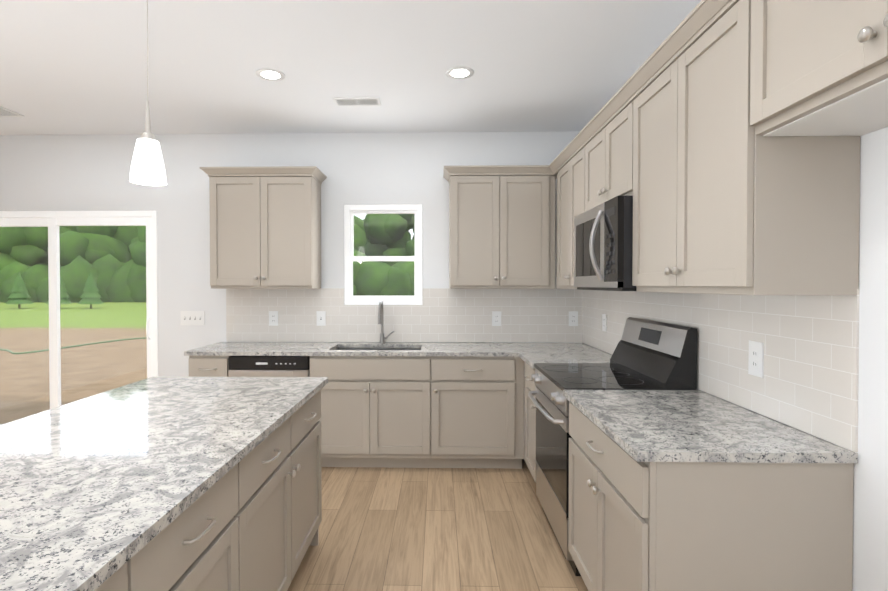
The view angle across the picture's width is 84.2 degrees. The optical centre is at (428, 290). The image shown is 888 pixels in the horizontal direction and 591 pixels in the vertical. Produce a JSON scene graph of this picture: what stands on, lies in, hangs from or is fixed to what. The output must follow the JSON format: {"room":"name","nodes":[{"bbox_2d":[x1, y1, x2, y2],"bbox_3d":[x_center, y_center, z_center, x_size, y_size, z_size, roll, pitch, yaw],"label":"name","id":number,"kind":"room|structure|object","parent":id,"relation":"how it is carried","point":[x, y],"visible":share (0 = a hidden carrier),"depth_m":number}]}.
{"room":"kitchen","nodes":[
{"label":"kitchen","id":0,"kind":"room"},
{"bbox_2d":[0,131,579,376],"bbox_3d":[-1.765,-0.024,4.412,6.480,2.970,0.120,0,1,1],"label":"wall","id":1,"kind":"structure","parent":0,"point":[64,172],"depth_m":4.34},
{"bbox_2d":[0,211,157,422],"bbox_3d":[-3.320,0.324,4.420,1.826,2.073,0.148,0,1,1],"label":"sliding door","id":2,"kind":"structure","parent":1,"relation":"in","point":[52,221],"depth_m":4.40},
{"bbox_2d":[180,311,204,324],"bbox_3d":[-2.086,0.240,4.355,0.215,0.116,0.012,0,1,1],"label":"light switch","id":3,"kind":"object","parent":1,"relation":"attached to","point":[192,317],"visible":1,"depth_m":4.35},
{"bbox_2d":[199,166,326,288],"bbox_3d":[-1.366,-0.512,4.143,0.945,0.982,0.383,0,1,1],"label":"upper cabinet","id":4,"kind":"object","parent":1,"relation":"attached to","point":[265,227],"visible":1,"depth_m":4.01},
{"bbox_2d":[344,204,422,304],"bbox_3d":[-0.393,-0.319,4.367,0.687,0.881,0.103,0,1,1],"label":"window unit","id":5,"kind":"structure","parent":1,"relation":"in","point":[416,210],"depth_m":4.33},
{"bbox_2d":[226,288,581,342],"bbox_3d":[-0.221,0.213,4.318,3.132,0.473,0.008,0,1,1],"label":"backsplash","id":6,"kind":"structure","parent":1,"relation":"attached to","point":[465,315],"depth_m":4.31},
{"bbox_2d":[269,311,277,325],"bbox_3d":[-1.365,0.242,4.334,0.080,0.128,0.007,0,1,1],"label":"electrical outlet","id":7,"kind":"object","parent":6,"relation":"attached to","point":[273,318],"visible":1,"depth_m":4.33},
{"bbox_2d":[316,311,325,325],"bbox_3d":[-0.943,0.242,4.323,0.080,0.128,0.012,0,1,1],"label":"light switch","id":8,"kind":"object","parent":6,"relation":"attached to","point":[321,317],"visible":1,"depth_m":4.32},
{"bbox_2d":[492,311,500,325],"bbox_3d":[0.600,0.242,4.293,0.080,0.128,0.007,0,1,1],"label":"electrical outlet","id":9,"kind":"object","parent":6,"relation":"attached to","point":[496,318],"visible":1,"depth_m":4.29},
{"bbox_2d":[569,311,577,325],"bbox_3d":[1.267,0.242,4.279,0.080,0.128,0.007,0,1,1],"label":"electrical outlet","id":10,"kind":"object","parent":6,"relation":"attached to","point":[573,318],"visible":1,"depth_m":4.28},
{"bbox_2d":[447,164,554,288],"bbox_3d":[0.608,-0.504,4.128,0.853,0.968,0.331,0,1,1],"label":"upper cabinet","id":11,"kind":"object","parent":1,"relation":"attached to","point":[502,220],"depth_m":3.97},
{"bbox_2d":[0,0,700,134],"bbox_3d":[-1.841,-1.403,0.804,6.240,0.120,7.060,0,1,1],"label":"ceiling","id":12,"kind":"structure","parent":0,"point":[73,67],"depth_m":2.94},
{"bbox_2d":[0,106,23,116],"bbox_3d":[-3.399,-1.377,3.748,0.420,0.008,0.260,0,1,1],"label":"ceiling vent","id":13,"kind":"object","parent":12,"relation":"in","point":[4,112],"visible":1,"depth_m":3.81},
{"bbox_2d":[129,0,166,185],"bbox_3d":[-1.049,-0.881,1.835,0.130,0.949,0.130,0,1,1],"label":"pendant light","id":14,"kind":"object","parent":12,"relation":"hanging from","point":[147,166],"visible":1,"depth_m":1.81},
{"bbox_2d":[256,68,284,80],"bbox_3d":[-0.999,-1.369,3.113,0.180,0.005,0.180,0,1,1],"label":"recessed light","id":15,"kind":"object","parent":12,"relation":"in","point":[268,74],"visible":1,"depth_m":3.10},
{"bbox_2d":[332,97,380,105],"bbox_3d":[-0.514,-1.374,3.568,0.330,0.008,0.155,0,1,1],"label":"ceiling vent","id":16,"kind":"object","parent":12,"relation":"in","point":[356,101],"visible":1,"depth_m":3.55},
{"bbox_2d":[445,67,473,79],"bbox_3d":[0.199,-1.369,3.088,0.180,0.005,0.180,0,1,1],"label":"recessed light","id":17,"kind":"object","parent":12,"relation":"in","point":[458,73],"visible":1,"depth_m":3.09},
{"bbox_2d":[287,459,587,590],"bbox_3d":[-1.839,1.456,0.901,6.240,0.100,7.180,0,1,1],"label":"floor","id":18,"kind":"structure","parent":0,"point":[433,529],"depth_m":2.77},
{"bbox_2d":[95,390,321,590],"bbox_3d":[-0.902,0.958,1.565,0.676,0.878,2.226,0,1,1],"label":"kitchen island","id":19,"kind":"object","parent":18,"relation":"on","point":[251,520],"visible":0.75,"depth_m":1.67},
{"bbox_2d":[0,377,327,590],"bbox_3d":[-1.058,0.502,1.567,0.974,0.030,2.268,0,1,1],"label":"island countertop","id":20,"kind":"structure","parent":19,"relation":"on","point":[97,491],"depth_m":1.39},
{"bbox_2d":[189,356,228,376],"bbox_3d":[-1.666,0.926,4.043,0.305,0.878,0.627,0,1,1],"label":"base cabinet","id":21,"kind":"object","parent":18,"relation":"on","point":[199,366],"depth_m":3.73},
{"bbox_2d":[229,356,309,376],"bbox_3d":[-1.204,0.930,4.017,0.610,0.872,0.610,0,1,1],"label":"dishwasher","id":22,"kind":"object","parent":18,"relation":"on","point":[269,366],"visible":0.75,"depth_m":3.72},
{"bbox_2d":[310,356,316,376],"bbox_3d":[-1.203,0.927,4.034,0.744,0.878,0.627,0,1,1],"label":"base cabinet","id":23,"kind":"object","parent":18,"relation":"on","point":[313,359],"depth_m":3.71},
{"bbox_2d":[317,356,440,467],"bbox_3d":[-0.402,0.927,4.017,0.982,0.878,0.627,0,1,1],"label":"base cabinet","id":24,"kind":"object","parent":18,"relation":"on","point":[377,411],"depth_m":3.71},
{"bbox_2d":[184,342,598,356],"bbox_3d":[-0.250,0.471,4.004,3.187,0.030,0.637,0,1,1],"label":"countertop","id":25,"kind":"structure","parent":24,"relation":"on","point":[492,349],"depth_m":3.90},
{"bbox_2d":[335,348,420,349],"bbox_3d":[-0.414,0.589,3.996,0.726,0.204,0.376,0,1,1],"label":"sink bowl","id":26,"kind":"object","parent":25,"relation":"attached to","point":[378,349],"depth_m":4.18},
{"bbox_2d":[378,300,393,342],"bbox_3d":[-0.359,0.265,4.169,0.135,0.376,0.217,0,1,1],"label":"faucet","id":27,"kind":"object","parent":25,"relation":"on","point":[380,320],"visible":1,"depth_m":4.23},
{"bbox_2d":[441,356,512,467],"bbox_3d":[0.347,0.927,4.001,0.765,0.878,0.627,0,1,1],"label":"base cabinet","id":28,"kind":"object","parent":18,"relation":"on","point":[477,391],"depth_m":3.70},
{"bbox_2d":[513,357,524,468],"bbox_3d":[0.994,0.932,3.591,0.682,0.878,0.246,0,1,1],"label":"base cabinet","id":29,"kind":"object","parent":18,"relation":"on","point":[518,364],"depth_m":3.70},
{"bbox_2d":[516,350,611,368],"bbox_3d":[0.997,0.479,3.387,0.667,0.030,0.509,0,1,1],"label":"countertop","id":30,"kind":"structure","parent":29,"relation":"on","point":[531,357],"depth_m":3.47},
{"bbox_2d":[525,362,532,476],"bbox_3d":[1.013,0.935,3.340,0.633,0.878,0.381,0,1,1],"label":"base cabinet","id":31,"kind":"object","parent":18,"relation":"on","point":[528,370],"depth_m":3.43},
{"bbox_2d":[533,369,535,482],"bbox_3d":[1.001,0.943,2.755,0.633,0.878,0.914,0,1,1],"label":"base cabinet","id":32,"kind":"object","parent":18,"relation":"on","point":[534,386],"depth_m":3.20},
{"bbox_2d":[528,317,696,575],"bbox_3d":[0.953,0.776,2.754,0.696,1.212,0.764,0,1,1],"label":"range","id":33,"kind":"object","parent":18,"relation":"on","point":[650,355],"visible":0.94,"depth_m":2.61},
{"bbox_2d":[568,402,853,590],"bbox_3d":[0.984,0.953,1.930,0.633,0.878,0.860,0,1,1],"label":"base cabinet","id":34,"kind":"object","parent":18,"relation":"on","point":[634,525],"depth_m":1.50},
{"bbox_2d":[563,390,857,462],"bbox_3d":[0.972,0.497,1.924,0.657,0.030,0.885,0,1,1],"label":"countertop","id":35,"kind":"structure","parent":34,"relation":"on","point":[669,426],"depth_m":1.71},
{"bbox_2d":[582,127,887,590],"bbox_3d":[1.334,0.023,0.696,0.128,2.970,7.180,0,1,1],"label":"wall","id":36,"kind":"structure","parent":0,"point":[807,383],"depth_m":1.60},
{"bbox_2d":[555,136,582,288],"bbox_3d":[1.168,-0.496,3.471,0.331,0.968,0.705,0,1,1],"label":"upper cabinet","id":37,"kind":"object","parent":36,"relation":"attached to","point":[569,166],"depth_m":3.51},
{"bbox_2d":[602,314,606,331],"bbox_3d":[1.328,0.240,3.700,0.007,0.128,0.080,0,1,1],"label":"electrical outlet","id":38,"kind":"object","parent":36,"relation":"attached to","point":[604,322],"visible":1,"depth_m":3.69},
{"bbox_2d":[583,88,630,212],"bbox_3d":[1.153,-0.719,2.731,0.331,0.503,0.766,0,1,1],"label":"upper cabinet","id":39,"kind":"object","parent":36,"relation":"attached to","point":[607,144],"depth_m":2.68},
{"bbox_2d":[574,196,635,290],"bbox_3d":[1.084,-0.234,2.739,0.462,0.459,0.757,0,1,1],"label":"microwave","id":40,"kind":"object","parent":39,"relation":"attached to","point":[603,245],"visible":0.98,"depth_m":2.54},
{"bbox_2d":[631,0,859,294],"bbox_3d":[1.136,-0.476,1.909,0.331,0.968,0.880,0,1,1],"label":"upper cabinet","id":41,"kind":"object","parent":36,"relation":"attached to","point":[718,141],"depth_m":1.61},
{"bbox_2d":[748,340,763,377],"bbox_3d":[1.291,0.267,1.935,0.007,0.135,0.084,0,1,1],"label":"electrical outlet","id":42,"kind":"object","parent":36,"relation":"attached to","point":[756,359],"visible":1,"depth_m":1.93},
{"bbox_2d":[747,0,887,139],"bbox_3d":[1.117,-0.705,1.009,0.331,0.488,0.909,0,1,1],"label":"upper cabinet","id":43,"kind":"object","parent":36,"relation":"attached to","point":[817,69],"depth_m":1.27},
{"label":"outside","id":44,"kind":"structure","parent":0,"visible":0},
{"bbox_2d":[0,302,146,424],"bbox_3d":[-18.454,0.759,77.564,180.000,0.340,145.420,0,1,1],"label":"ground","id":45,"kind":"structure","parent":44,"point":[67,331],"depth_m":11.42},
{"bbox_2d":[5,271,103,308],"bbox_3d":[-18.393,-0.128,32.770,24.477,2.654,2.455,0,1,1],"label":"tree","id":46,"kind":"object","parent":45,"relation":"on","point":[22,291],"depth_m":32.17},
{"bbox_2d":[0,337,146,353],"bbox_3d":[-7.929,1.383,14.018,6.739,0.035,5.842,0,1,1],"label":"garden hose","id":47,"kind":"object","parent":45,"relation":"on","point":[70,346],"depth_m":12.39},
{"bbox_2d":[0,214,414,302],"bbox_3d":[-28.910,-4.681,55.697,88.246,15.578,28.352,0,1,1],"label":"tree","id":48,"kind":"object","parent":45,"relation":"on","point":[77,250],"depth_m":44.53}
]}

